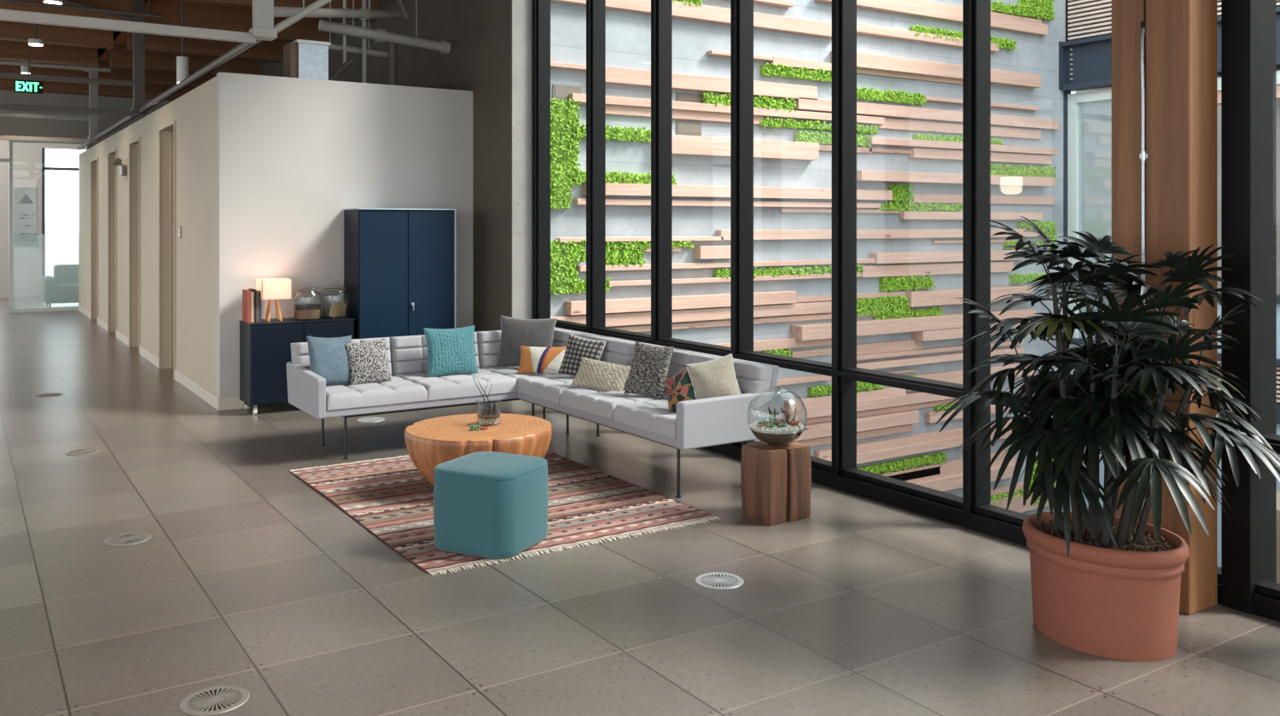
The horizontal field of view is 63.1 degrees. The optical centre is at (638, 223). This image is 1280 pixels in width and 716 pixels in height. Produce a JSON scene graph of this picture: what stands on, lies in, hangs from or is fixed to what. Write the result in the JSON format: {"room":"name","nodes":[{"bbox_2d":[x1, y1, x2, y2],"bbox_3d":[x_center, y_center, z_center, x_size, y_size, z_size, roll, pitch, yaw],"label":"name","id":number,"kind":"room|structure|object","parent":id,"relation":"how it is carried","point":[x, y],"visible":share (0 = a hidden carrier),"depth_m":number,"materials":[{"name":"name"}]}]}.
{"room":"lobby","nodes":[
{"label":"lobby","id":0,"kind":"room"},
{"bbox_2d":[0,139,86,297],"bbox_3d":[-15.903,-0.604,21.951,11.400,4.500,0.150,0,0,-33],"label":"wall","id":1,"kind":"structure","parent":0,"point":[26,156],"depth_m":23.27,"materials":[{"name":"paint"}]},
{"bbox_2d":[41,147,78,277],"bbox_3d":[-13.473,-0.029,23.497,5.560,3.350,0.120,0,0,-33],"label":"window","id":2,"kind":"structure","parent":1,"relation":"in","point":[43,168],"depth_m":23.48,"materials":[{"name":"paint"}]},
{"bbox_2d":[0,90,172,147],"bbox_3d":[-13.403,-1.154,18.090,11.360,5.600,0.150,0,0,-33],"label":"wall","id":3,"kind":"structure","parent":0,"point":[20,126],"depth_m":19.64,"materials":[{"name":"grey paint"}]},
{"bbox_2d":[0,158,9,162],"bbox_3d":[-14.863,0.036,17.070,7.800,3.220,0.080,0,0,-33],"label":"trim","id":4,"kind":"structure","parent":3,"relation":"attached to","point":[1,160],"depth_m":19.13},
{"bbox_2d":[14,79,42,93],"bbox_3d":[-8.603,-1.934,14.701,0.333,0.187,0.036,0,0,-33],"label":"exit sign","id":5,"kind":"object","parent":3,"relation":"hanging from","point":[26,86],"depth_m":14.69,"materials":[{"name":"green plastic"}]},
{"bbox_2d":[8,139,89,313],"bbox_3d":[-11.047,0.036,19.564,1.318,3.220,0.080,0,0,-33],"label":"window","id":6,"kind":"structure","parent":3,"relation":"in","point":[11,310],"depth_m":19.20,"materials":[{"name":"clear glass"}]},
{"bbox_2d":[12,186,38,246],"bbox_3d":[-11.415,-0.124,19.417,0.400,1.100,0.013,0,0,-33],"label":"poster","id":7,"kind":"object","parent":6,"relation":"attached to","point":[25,200],"visible":1,"depth_m":19.41,"materials":[{"name":"white paper"}]},
{"bbox_2d":[84,0,147,66],"bbox_3d":[-3.215,-3.479,11.159,2.970,1.250,32.200,0,0,-33],"label":"ceiling","id":8,"kind":"structure","parent":0,"point":[115,35],"depth_m":17.00,"materials":[{"name":"brown wood"}]},
{"bbox_2d":[273,0,401,20],"bbox_3d":[-2.865,-2.862,9.956,0.117,2.184,2.218,0,0,17],"label":"pipe","id":9,"kind":"object","parent":8,"relation":"hanging from","point":[362,14],"visible":0.78,"depth_m":9.96,"materials":[{"name":"grey metal"}]},
{"bbox_2d":[328,0,388,58],"bbox_3d":[-2.942,-2.837,10.622,0.804,2.235,0.070,0,0,-33],"label":"pipe","id":10,"kind":"object","parent":8,"relation":"hanging from","point":[334,47],"visible":0.67,"depth_m":10.64,"materials":[{"name":"grey metal"}]},
{"bbox_2d":[318,0,451,54],"bbox_3d":[-2.568,-2.867,10.627,1.359,2.173,0.143,0,0,-33],"label":"pipe","id":11,"kind":"object","parent":8,"relation":"hanging from","point":[378,35],"visible":1,"depth_m":10.56,"materials":[{"name":"grey metal"}]},
{"bbox_2d":[78,75,216,395],"bbox_3d":[-7.147,0.166,14.575,0.115,2.960,12.580,0,0,-33],"label":"wall","id":12,"kind":"structure","parent":0,"point":[194,113],"depth_m":11.85,"materials":[{"name":"beige paint"}]},
{"bbox_2d":[90,157,98,324],"bbox_3d":[-9.036,0.246,17.509,0.205,2.800,1.100,0,0,-33],"label":"door","id":13,"kind":"structure","parent":12,"relation":"in","point":[96,158],"depth_m":17.28,"materials":[{"name":"brown wood"}]},
{"bbox_2d":[107,147,116,337],"bbox_3d":[-7.715,0.246,15.488,0.205,2.800,1.070,0,0,-33],"label":"door","id":14,"kind":"structure","parent":12,"relation":"in","point":[115,148],"depth_m":15.80,"materials":[{"name":"brown wood"}]},
{"bbox_2d":[111,157,127,175],"bbox_3d":[-7.086,-0.776,14.232,0.157,0.244,0.320,0,0,-33],"label":"emergency light","id":15,"kind":"object","parent":12,"relation":"attached to","point":[123,169],"visible":1,"depth_m":14.15,"materials":[{"name":"grey plastic"}]},
{"bbox_2d":[128,136,140,354],"bbox_3d":[-6.448,0.246,13.551,0.205,2.800,1.059,0,0,-33],"label":"door","id":16,"kind":"structure","parent":12,"relation":"in","point":[137,139],"depth_m":13.13,"materials":[{"name":"brown wood"}]},
{"bbox_2d":[78,304,218,410],"bbox_3d":[-7.157,1.591,14.473,0.013,0.110,12.680,0,0,-33],"label":"baseboard","id":17,"kind":"structure","parent":12,"relation":"attached to","point":[197,389],"depth_m":10.79,"materials":[{"name":"paint"}]},
{"bbox_2d":[158,119,175,379],"bbox_3d":[-5.086,0.246,11.467,0.205,2.800,1.137,0,0,-33],"label":"door","id":18,"kind":"structure","parent":12,"relation":"in","point":[172,133],"depth_m":11.81,"materials":[{"name":"brown wood"}]},
{"bbox_2d":[76,39,261,150],"bbox_3d":[-6.713,-1.424,13.795,0.070,0.067,14.160,0,0,-33],"label":"pipe","id":19,"kind":"object","parent":12,"relation":"attached to","point":[241,48],"visible":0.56,"depth_m":10.38,"materials":[{"name":"grey metal"}]},
{"bbox_2d":[178,226,181,238],"bbox_3d":[-4.738,0.091,10.768,0.017,0.130,0.090,0,0,-33],"label":"wall switch","id":20,"kind":"object","parent":12,"relation":"attached to","point":[180,227],"visible":1,"depth_m":10.73,"materials":[{"name":"grey plastic"}]},
{"bbox_2d":[0,0,378,100],"bbox_3d":[-7.182,-2.709,8.566,11.352,0.530,32.200,0,0,-33],"label":"ceiling","id":21,"kind":"structure","parent":0,"point":[67,45],"depth_m":15.35,"materials":[{"name":"brown wood"}]},
{"bbox_2d":[20,61,30,74],"bbox_3d":[-9.588,-2.598,16.312,0.136,0.512,0.136,0,0,-33],"label":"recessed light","id":22,"kind":"object","parent":21,"relation":"in","point":[24,69],"visible":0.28,"depth_m":16.25,"materials":[{"name":"white plastic"}]},
{"bbox_2d":[28,44,29,74],"bbox_3d":[-8.599,-2.315,14.703,0.010,0.409,0.036,0,0,-33],"label":"rod","id":23,"kind":"object","parent":21,"relation":"hanging from","point":[28,44],"depth_m":14.70,"materials":[{"name":"brown paint"}]},
{"bbox_2d":[28,23,43,46],"bbox_3d":[-7.916,-2.598,13.690,0.180,0.512,0.180,0,0,-33],"label":"pendant light","id":24,"kind":"object","parent":21,"relation":"in","point":[33,42],"visible":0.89,"depth_m":13.65,"materials":[{"name":"white plastic"}]},
{"bbox_2d":[29,43,42,46],"bbox_3d":[-7.916,-2.349,13.690,0.158,0.014,0.158,0,0,-33],"label":"diffuser","id":25,"kind":"object","parent":24,"relation":"attached to","point":[32,44],"depth_m":13.65,"materials":[{"name":"white plastic"}]},
{"bbox_2d":[43,0,62,4],"bbox_3d":[-6.234,-2.598,11.097,0.180,0.512,0.180,0,0,-33],"label":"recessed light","id":26,"kind":"object","parent":21,"relation":"in","point":[55,2],"visible":0.76,"depth_m":11.05,"materials":[{"name":"white plastic"}]},
{"bbox_2d":[0,59,110,71],"bbox_3d":[-11.127,-2.549,13.275,7.900,0.610,0.060,0,0,-33],"label":"pipe","id":27,"kind":"object","parent":21,"relation":"hanging from","point":[3,62],"visible":1,"depth_m":15.03,"materials":[{"name":"grey metal"}]},
{"bbox_2d":[0,52,139,143],"bbox_3d":[-11.973,-2.099,15.589,10.017,1.510,0.160,0,0,-33],"label":"roof truss","id":28,"kind":"object","parent":21,"relation":"attached to","point":[93,88],"visible":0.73,"depth_m":17.31,"materials":[{"name":"grey metal"}]},
{"bbox_2d":[0,0,161,17],"bbox_3d":[-8.610,-2.569,9.425,7.900,0.570,0.040,0,0,-33],"label":"pipe","id":29,"kind":"object","parent":21,"relation":"hanging from","point":[18,2],"visible":1,"depth_m":11.14,"materials":[{"name":"grey metal"}]},
{"bbox_2d":[0,0,264,116],"bbox_3d":[-9.128,-2.099,11.237,10.017,1.510,0.160,0,0,-33],"label":"ceiling pipe","id":30,"kind":"object","parent":21,"relation":"attached to","point":[138,83],"visible":0.81,"depth_m":12.94,"materials":[{"name":"grey metal"}]},
{"bbox_2d":[0,0,331,43],"bbox_3d":[-5.659,-2.649,5.930,10.017,2.610,0.160,0,0,-33],"label":"roof truss","id":31,"kind":"object","parent":21,"relation":"attached to","point":[264,28],"visible":1,"depth_m":7.48,"materials":[{"name":"grey metal"}]},
{"bbox_2d":[176,1,188,83],"bbox_3d":[-5.351,-2.248,12.236,0.136,1.212,0.136,0,0,-33],"label":"pendant light","id":32,"kind":"object","parent":21,"relation":"in","point":[182,61],"visible":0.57,"depth_m":12.18,"materials":[{"name":"white plastic"}]},
{"bbox_2d":[343,0,346,63],"bbox_3d":[-2.950,-2.779,10.473,0.036,2.350,0.036,0,0,-33],"label":"vertical conduit","id":33,"kind":"object","parent":21,"relation":"attached to","point":[344,1],"visible":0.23,"depth_m":10.46,"materials":[{"name":"grey metal"}]},
{"bbox_2d":[396,0,408,17],"bbox_3d":[-2.410,-2.305,10.312,0.295,0.522,0.050,0,0,-33],"label":"pipe","id":34,"kind":"object","parent":21,"relation":"attached to","point":[402,6],"visible":1,"depth_m":10.34,"materials":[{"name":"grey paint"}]},
{"bbox_2d":[216,72,472,397],"bbox_3d":[-2.706,0.156,9.892,2.425,2.980,0.120,0,0,-33],"label":"wall","id":35,"kind":"structure","parent":0,"point":[293,154],"depth_m":9.64,"materials":[{"name":"paint"}]},
{"bbox_2d":[218,395,250,410],"bbox_3d":[-2.675,1.591,9.833,2.438,0.110,0.012,0,0,-33],"label":"baseboard","id":36,"kind":"structure","parent":35,"relation":"attached to","point":[230,403],"depth_m":9.22,"materials":[{"name":"paint"}]},
{"bbox_2d":[260,0,532,331],"bbox_3d":[-6.106,-1.154,17.538,0.268,5.600,18.360,0,0,-33],"label":"wall","id":37,"kind":"structure","parent":0,"point":[479,61],"depth_m":10.20,"materials":[{"name":"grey paint"}]},
{"bbox_2d":[0,296,1279,715],"bbox_3d":[-7.070,1.796,8.640,11.620,0.300,32.200,0,0,-33],"label":"floor","id":38,"kind":"structure","parent":0,"point":[247,577],"depth_m":4.55,"materials":[{"name":"tile"}]},
{"bbox_2d":[36,392,62,396],"bbox_3d":[-5.650,1.643,9.998,0.224,0.004,0.224,0,0,-33],"label":"floor grate","id":39,"kind":"object","parent":38,"relation":"on","point":[51,394],"visible":1,"depth_m":10.00,"materials":[{"name":"metal"}]},
{"bbox_2d":[40,264,78,307],"bbox_3d":[-10.976,1.236,20.901,1.700,0.820,1.000,0,0,-33],"label":"sofa","id":40,"kind":"object","parent":38,"relation":"on","point":[63,288],"visible":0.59,"depth_m":20.28,"materials":[{"name":"green fabric"}]},
{"bbox_2d":[64,448,99,455],"bbox_3d":[-3.998,1.643,7.500,0.224,0.004,0.224,0,0,-33],"label":"floor grate","id":41,"kind":"object","parent":38,"relation":"on","point":[80,451],"visible":1,"depth_m":7.49,"materials":[{"name":"metal"}]},
{"bbox_2d":[104,532,151,546],"bbox_3d":[-2.659,1.643,5.430,0.224,0.004,0.224,0,0,-33],"label":"floor grate","id":42,"kind":"object","parent":38,"relation":"on","point":[129,538],"visible":1,"depth_m":5.42,"materials":[{"name":"metal"}]},
{"bbox_2d":[180,685,250,715],"bbox_3d":[-1.460,1.643,3.595,0.224,0.004,0.224,0,0,-33],"label":"floor grate","id":43,"kind":"object","parent":38,"relation":"on","point":[212,701],"visible":1,"depth_m":3.59,"materials":[{"name":"metal"}]},
{"bbox_2d":[238,315,354,414],"bbox_3d":[-3.043,1.252,9.316,0.910,0.787,0.445,0,0,-33],"label":"base cabinet","id":44,"kind":"object","parent":38,"relation":"on","point":[264,346],"visible":0.65,"depth_m":9.04,"materials":[{"name":"blue paint"}]},
{"bbox_2d":[242,289,250,322],"bbox_3d":[-3.425,0.719,9.109,0.028,0.280,0.203,0,0,-33],"label":"book","id":45,"kind":"object","parent":44,"relation":"on","point":[246,293],"visible":1,"depth_m":9.06,"materials":[{"name":"red paper"}]},
{"bbox_2d":[248,288,255,322],"bbox_3d":[-3.384,0.717,9.136,0.018,0.285,0.203,0,0,-33],"label":"book","id":46,"kind":"object","parent":44,"relation":"on","point":[251,289],"visible":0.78,"depth_m":9.05,"materials":[{"name":"beige paper"}]},
{"bbox_2d":[250,291,253,322],"bbox_3d":[-3.402,0.727,9.124,0.022,0.265,0.203,0,0,-33],"label":"book","id":47,"kind":"object","parent":44,"relation":"on","point":[252,293],"visible":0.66,"depth_m":9.04,"materials":[{"name":"beige paper"}]},
{"bbox_2d":[256,290,258,322],"bbox_3d":[-3.368,0.722,9.146,0.016,0.275,0.203,0,0,-33],"label":"book","id":48,"kind":"object","parent":44,"relation":"on","point":[257,291],"visible":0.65,"depth_m":9.06,"materials":[{"name":"black paper"}]},
{"bbox_2d":[258,290,261,322],"bbox_3d":[-3.349,0.724,9.159,0.024,0.270,0.203,0,0,-33],"label":"book","id":49,"kind":"object","parent":44,"relation":"on","point":[259,292],"visible":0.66,"depth_m":9.07,"materials":[{"name":"paper"}]},
{"bbox_2d":[255,278,291,321],"bbox_3d":[-3.223,0.676,9.207,0.250,0.370,0.250,0,0,-33],"label":"table lamp","id":50,"kind":"object","parent":44,"relation":"on","point":[270,288],"visible":0.99,"depth_m":9.13,"materials":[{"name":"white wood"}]},
{"bbox_2d":[293,282,321,319],"bbox_3d":[-2.971,0.688,9.360,0.240,0.334,0.240,0,0,-33],"label":"glass jar","id":51,"kind":"object","parent":44,"relation":"on","point":[302,311],"visible":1,"depth_m":9.28,"materials":[{"name":"clear glass"}]},
{"bbox_2d":[321,280,354,318],"bbox_3d":[-2.752,0.688,9.498,0.258,0.334,0.248,0,0,-33],"label":"glass jar","id":52,"kind":"object","parent":44,"relation":"on","point":[337,309],"visible":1,"depth_m":9.46,"materials":[{"name":"clear glass"}]},
{"bbox_2d":[357,417,384,422],"bbox_3d":[-2.241,1.643,8.738,0.224,0.004,0.224,0,0,-33],"label":"floor grate","id":53,"kind":"object","parent":38,"relation":"on","point":[364,419],"visible":1,"depth_m":8.73,"materials":[{"name":"metal"}]},
{"bbox_2d":[343,208,456,339],"bbox_3d":[-2.244,0.753,9.831,0.946,1.785,0.468,0,0,-33],"label":"tall cabinet","id":54,"kind":"object","parent":38,"relation":"on","point":[399,264],"visible":0.66,"depth_m":9.62,"materials":[{"name":"blue paint"}]},
{"bbox_2d":[290,451,720,575],"bbox_3d":[-0.931,1.640,6.363,1.718,0.009,2.513,0,0,-33],"label":"woven rug","id":55,"kind":"object","parent":38,"relation":"on","point":[390,497],"visible":0.67,"depth_m":6.00,"materials":[{"name":"fabric"}]},
{"bbox_2d":[404,413,552,486],"bbox_3d":[-0.995,1.448,6.520,0.920,0.369,0.904,0,0,-33],"label":"coffee table","id":56,"kind":"object","parent":55,"relation":"on","point":[430,443],"visible":0.62,"depth_m":6.26,"materials":[{"name":"brown wood"}]},
{"bbox_2d":[468,424,488,430],"bbox_3d":[-0.983,1.251,6.388,0.121,0.042,0.082,0,0,-33],"label":"succulent plant","id":57,"kind":"object","parent":56,"relation":"on","point":[476,427],"visible":1,"depth_m":6.37,"materials":[{"name":"green plant"}]},
{"bbox_2d":[472,377,500,424],"bbox_3d":[-0.940,1.107,6.551,0.152,0.304,0.158,0,0,14],"label":"glass vase","id":58,"kind":"object","parent":56,"relation":"on","point":[489,416],"visible":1,"depth_m":6.53,"materials":[{"name":"glass"}]},
{"bbox_2d":[433,451,548,558],"bbox_3d":[-0.752,1.429,5.345,0.482,0.414,0.482,0,0,26],"label":"ottoman","id":59,"kind":"object","parent":55,"relation":"on","point":[487,504],"visible":1,"depth_m":5.15,"materials":[{"name":"teal fabric"}]},
{"bbox_2d":[286,327,779,498],"bbox_3d":[-0.867,1.262,7.127,2.259,0.768,2.969,0,0,-33],"label":"sofa","id":60,"kind":"object","parent":38,"relation":"on","point":[716,421],"visible":0.54,"depth_m":7.28,"materials":[{"name":"grey fabric"}]},
{"bbox_2d":[306,335,351,383],"bbox_3d":[-2.219,0.991,7.534,0.388,0.381,0.162,0,0,-44],"label":"throw cushion","id":61,"kind":"object","parent":60,"relation":"on","point":[328,357],"visible":0.94,"depth_m":7.47,"materials":[{"name":"blue fabric"}]},
{"bbox_2d":[291,337,392,376],"bbox_3d":[-2.216,1.077,7.848,0.720,0.398,0.199,0,0,-33],"label":"cushion","id":62,"kind":"object","parent":60,"relation":"on","point":[300,357],"depth_m":7.69,"materials":[{"name":"grey fabric"}]},
{"bbox_2d":[343,337,391,384],"bbox_3d":[-1.986,1.021,7.662,0.328,0.334,0.158,0,0,-42],"label":"throw cushion","id":63,"kind":"object","parent":60,"relation":"on","point":[368,361],"visible":1,"depth_m":7.61,"materials":[{"name":"grey fabric"}]},
{"bbox_2d":[325,376,427,410],"bbox_3d":[-1.988,1.220,7.565,0.720,0.108,0.620,0,0,-33],"label":"seat cushion","id":64,"kind":"object","parent":60,"relation":"on","point":[401,391],"depth_m":7.36,"materials":[{"name":"grey fabric"}]},
{"bbox_2d":[389,331,479,378],"bbox_3d":[-1.605,1.077,8.248,0.720,0.398,0.199,0,0,-33],"label":"cushion","id":65,"kind":"object","parent":60,"relation":"on","point":[408,354],"depth_m":8.08,"materials":[{"name":"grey fabric"}]},
{"bbox_2d":[423,325,478,377],"bbox_3d":[-1.449,0.991,8.073,0.420,0.380,0.170,0,0,-30],"label":"throw cushion","id":66,"kind":"object","parent":60,"relation":"on","point":[450,351],"visible":1,"depth_m":8.02,"materials":[{"name":"teal fabric"}]},
{"bbox_2d":[401,368,517,400],"bbox_3d":[-1.382,1.220,7.962,0.720,0.108,0.620,0,0,-33],"label":"seat cushion","id":67,"kind":"object","parent":60,"relation":"on","point":[459,386],"depth_m":7.78,"materials":[{"name":"grey fabric"}]},
{"bbox_2d":[476,330,508,369],"bbox_3d":[-1.038,1.077,8.618,0.625,0.398,0.199,0,0,-33],"label":"cushion","id":68,"kind":"object","parent":60,"relation":"on","point":[488,343],"depth_m":8.44,"materials":[{"name":"grey fabric"}]},
{"bbox_2d":[486,366,552,379],"bbox_3d":[-0.885,1.220,8.399,0.600,0.108,0.690,0,0,-33],"label":"seat cushion","id":69,"kind":"object","parent":60,"relation":"on","point":[508,371],"depth_m":8.21,"materials":[{"name":"grey fabric"}]},
{"bbox_2d":[495,315,556,367],"bbox_3d":[-0.906,0.966,8.443,0.475,0.429,0.167,0,0,7],"label":"throw cushion","id":70,"kind":"object","parent":60,"relation":"on","point":[515,333],"visible":0.77,"depth_m":8.40,"materials":[{"name":"grey fabric"}]},
{"bbox_2d":[517,345,566,375],"bbox_3d":[-0.748,1.061,8.089,0.382,0.210,0.132,0,0,10],"label":"throw cushion","id":71,"kind":"object","parent":60,"relation":"on","point":[533,359],"visible":0.95,"depth_m":8.05,"materials":[{"name":"multicoloured fabric"}]},
{"bbox_2d":[516,373,587,404],"bbox_3d":[-0.500,1.220,7.809,0.600,0.108,0.700,0,0,-33],"label":"seat cushion","id":72,"kind":"object","parent":60,"relation":"on","point":[544,388],"depth_m":7.68,"materials":[{"name":"grey fabric"}]},
{"bbox_2d":[552,328,586,347],"bbox_3d":[-0.622,1.077,8.557,0.199,0.398,0.715,0,0,-33],"label":"cushion","id":73,"kind":"object","parent":60,"relation":"on","point":[561,335],"depth_m":8.51,"materials":[{"name":"grey fabric"}]},
{"bbox_2d":[557,333,605,376],"bbox_3d":[-0.428,1.016,7.893,0.370,0.349,0.150,0,0,22],"label":"throw cushion","id":74,"kind":"object","parent":60,"relation":"on","point":[577,347],"visible":0.74,"depth_m":7.86,"materials":[{"name":"fabric"}]},
{"bbox_2d":[570,356,630,391],"bbox_3d":[-0.258,1.081,7.394,0.439,0.235,0.170,0,0,32],"label":"throw cushion","id":75,"kind":"object","parent":60,"relation":"on","point":[593,374],"visible":0.91,"depth_m":7.34,"materials":[{"name":"beige fabric"}]},
{"bbox_2d":[583,334,634,383],"bbox_3d":[-0.223,1.077,7.946,0.199,0.398,0.715,0,0,-33],"label":"cushion","id":76,"kind":"object","parent":60,"relation":"on","point":[616,351],"depth_m":7.80,"materials":[{"name":"grey fabric"}]},
{"bbox_2d":[559,383,667,419],"bbox_3d":[-0.111,1.220,7.215,0.600,0.108,0.700,0,0,-33],"label":"seat cushion","id":77,"kind":"object","parent":60,"relation":"on","point":[595,404],"depth_m":7.06,"materials":[{"name":"grey fabric"}]},
{"bbox_2d":[612,399,675,438],"bbox_3d":[0.277,1.220,6.621,0.600,0.108,0.700,0,0,-33],"label":"seat cushion","id":78,"kind":"object","parent":60,"relation":"on","point":[652,417],"depth_m":6.51,"materials":[{"name":"grey fabric"}]},
{"bbox_2d":[624,340,674,399],"bbox_3d":[0.073,0.996,7.074,0.325,0.375,0.167,0,0,37],"label":"throw cushion","id":79,"kind":"object","parent":60,"relation":"on","point":[649,366],"visible":1,"depth_m":7.02,"materials":[{"name":"grey fabric"}]},
{"bbox_2d":[630,344,695,393],"bbox_3d":[0.171,1.077,7.343,0.199,0.398,0.715,0,0,-33],"label":"cushion","id":80,"kind":"object","parent":60,"relation":"on","point":[680,357],"depth_m":7.14,"materials":[{"name":"grey fabric"}]},
{"bbox_2d":[664,367,697,412],"bbox_3d":[0.270,1.046,6.533,0.338,0.331,0.136,0,0,38],"label":"throw cushion","id":81,"kind":"object","parent":60,"relation":"on","point":[679,386],"visible":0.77,"depth_m":6.49,"materials":[{"name":"multicoloured fabric"}]},
{"bbox_2d":[685,353,741,399],"bbox_3d":[0.474,0.986,6.438,0.365,0.356,0.149,0,0,-6],"label":"throw cushion","id":82,"kind":"object","parent":60,"relation":"on","point":[716,377],"visible":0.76,"depth_m":6.39,"materials":[{"name":"beige fabric"}]},
{"bbox_2d":[690,353,773,393],"bbox_3d":[0.565,1.077,6.740,0.199,0.398,0.715,0,0,-33],"label":"cushion","id":83,"kind":"object","parent":60,"relation":"on","point":[752,377],"depth_m":6.48,"materials":[{"name":"grey fabric"}]},
{"bbox_2d":[694,572,744,589],"bbox_3d":[0.373,1.643,4.797,0.224,0.004,0.224,0,0,-33],"label":"floor grate","id":84,"kind":"object","parent":38,"relation":"on","point":[711,580],"visible":1,"depth_m":4.79,"materials":[{"name":"metal"}]},
{"bbox_2d":[740,441,811,525],"bbox_3d":[0.772,1.444,5.857,0.315,0.404,0.282,0,0,-33],"label":"table","id":85,"kind":"object","parent":38,"relation":"on","point":[776,481],"visible":0.98,"depth_m":5.76,"materials":[{"name":"brown wood"}]},
{"bbox_2d":[746,385,807,446],"bbox_3d":[0.779,1.083,5.862,0.335,0.335,0.336,0,0,-33],"label":"glass terrarium","id":86,"kind":"object","parent":85,"relation":"on","point":[774,431],"visible":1,"depth_m":5.79,"materials":[{"name":"glass"}]},
{"bbox_2d":[1022,511,1189,661],"bbox_3d":[1.856,1.436,4.164,0.510,0.420,0.629,0,0,-33],"label":"terracotta pot","id":87,"kind":"object","parent":38,"relation":"on","point":[1122,603],"visible":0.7,"depth_m":3.96,"materials":[{"name":"ceramic"}]},
{"bbox_2d":[932,215,1279,557],"bbox_3d":[1.828,0.628,4.103,1.357,1.323,0.960,0,0,45],"label":"palm","id":88,"kind":"object","parent":87,"relation":"in","point":[1091,411],"visible":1,"depth_m":4.00,"materials":[{"name":"plant"}]},
{"bbox_2d":[1111,0,1217,615],"bbox_3d":[2.308,-1.154,4.588,0.225,5.600,0.365,0,0,-33],"label":"column","id":89,"kind":"structure","parent":38,"relation":"on","point":[1181,36],"depth_m":4.47,"materials":[{"name":"brown wood"}]},
{"bbox_2d":[1140,20,1148,509],"bbox_3d":[2.204,0.371,4.542,0.032,2.510,0.044,0,0,12],"label":"conduit","id":90,"kind":"object","parent":89,"relation":"attached to","point":[1143,155],"visible":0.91,"depth_m":4.53,"materials":[{"name":"metal"}]},
{"bbox_3d":[3.619,0.546,3.053,0.200,10.200,17.150,0,0,-33],"label":"wall","id":91,"kind":"structure","parent":0,"visible":0},
{"bbox_2d":[532,0,1279,622],"bbox_3d":[1.897,-1.154,5.633,0.220,5.600,10.355,0,0,-33],"label":"window","id":92,"kind":"structure","parent":91,"relation":"in","point":[1247,575],"depth_m":5.84,"materials":[{"name":"black metal"}]},
{"bbox_3d":[-6.101,-1.269,15.199,2.300,0.110,12.480,0,0,-33],"label":"wall","id":93,"kind":"structure","parent":0,"visible":0},
{"bbox_2d":[283,39,330,80],"bbox_3d":[-3.198,-1.532,10.036,0.370,0.415,0.330,0,0,-33],"label":"ventilation duct","id":94,"kind":"object","parent":93,"relation":"on","point":[302,59],"visible":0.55,"depth_m":9.91,"materials":[{"name":"metal"}]},
{"bbox_2d":[328,58,354,81],"bbox_3d":[-2.965,-1.483,10.307,0.316,0.339,0.050,0,0,-33],"label":"pipe","id":95,"kind":"object","parent":93,"relation":"on","point":[347,63],"visible":0.74,"depth_m":10.30,"materials":[{"name":"grey metal"}]},
{"bbox_2d":[361,0,366,82],"bbox_3d":[-2.782,-2.639,10.582,0.044,2.630,0.044,0,0,-33],"label":"vertical conduit","id":96,"kind":"object","parent":93,"relation":"attached to","point":[363,2],"visible":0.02,"depth_m":10.57,"materials":[{"name":"grey metal"}]},
{"bbox_2d":[388,43,396,85],"bbox_3d":[-2.515,-1.579,10.662,0.080,0.510,0.080,0,0,-33],"label":"pipe","id":97,"kind":"object","parent":93,"relation":"on","point":[392,47],"visible":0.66,"depth_m":10.63,"materials":[{"name":"grey metal"}]},
{"bbox_2d":[415,81,432,87],"bbox_3d":[-2.271,-1.396,10.821,0.270,0.165,0.050,0,0,-33],"label":"pipe","id":98,"kind":"object","parent":93,"relation":"on","point":[426,84],"visible":0.52,"depth_m":10.84,"materials":[{"name":"grey metal"}]},
{"label":"outside","id":99,"kind":"structure","parent":0,"visible":0},
{"bbox_3d":[14.603,5.746,18.507,35.300,0.200,65.000,0,0,-33],"label":"ground","id":100,"kind":"structure","parent":99,"visible":0},
{"bbox_2d":[550,0,1065,515],"bbox_3d":[2.479,0.246,12.582,8.680,10.800,0.450,0,0,-33],"label":"wall","id":101,"kind":"structure","parent":100,"relation":"on","point":[910,52],"depth_m":12.33,"materials":[{"name":"glass"}]},
{"bbox_2d":[1058,0,1279,567],"bbox_3d":[11.017,0.046,8.039,0.960,11.200,17.400,0,0,-33],"label":"building","id":102,"kind":"structure","parent":100,"relation":"on","point":[1085,55],"depth_m":14.57,"materials":[{"name":"grey paint"}]},
{"bbox_2d":[1276,490,1279,583],"bbox_3d":[9.649,3.976,5.412,4.326,3.340,10.500,0,0,-33],"label":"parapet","id":103,"kind":"object","parent":100,"relation":"on","point":[1278,491],"visible":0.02,"depth_m":8.39,"materials":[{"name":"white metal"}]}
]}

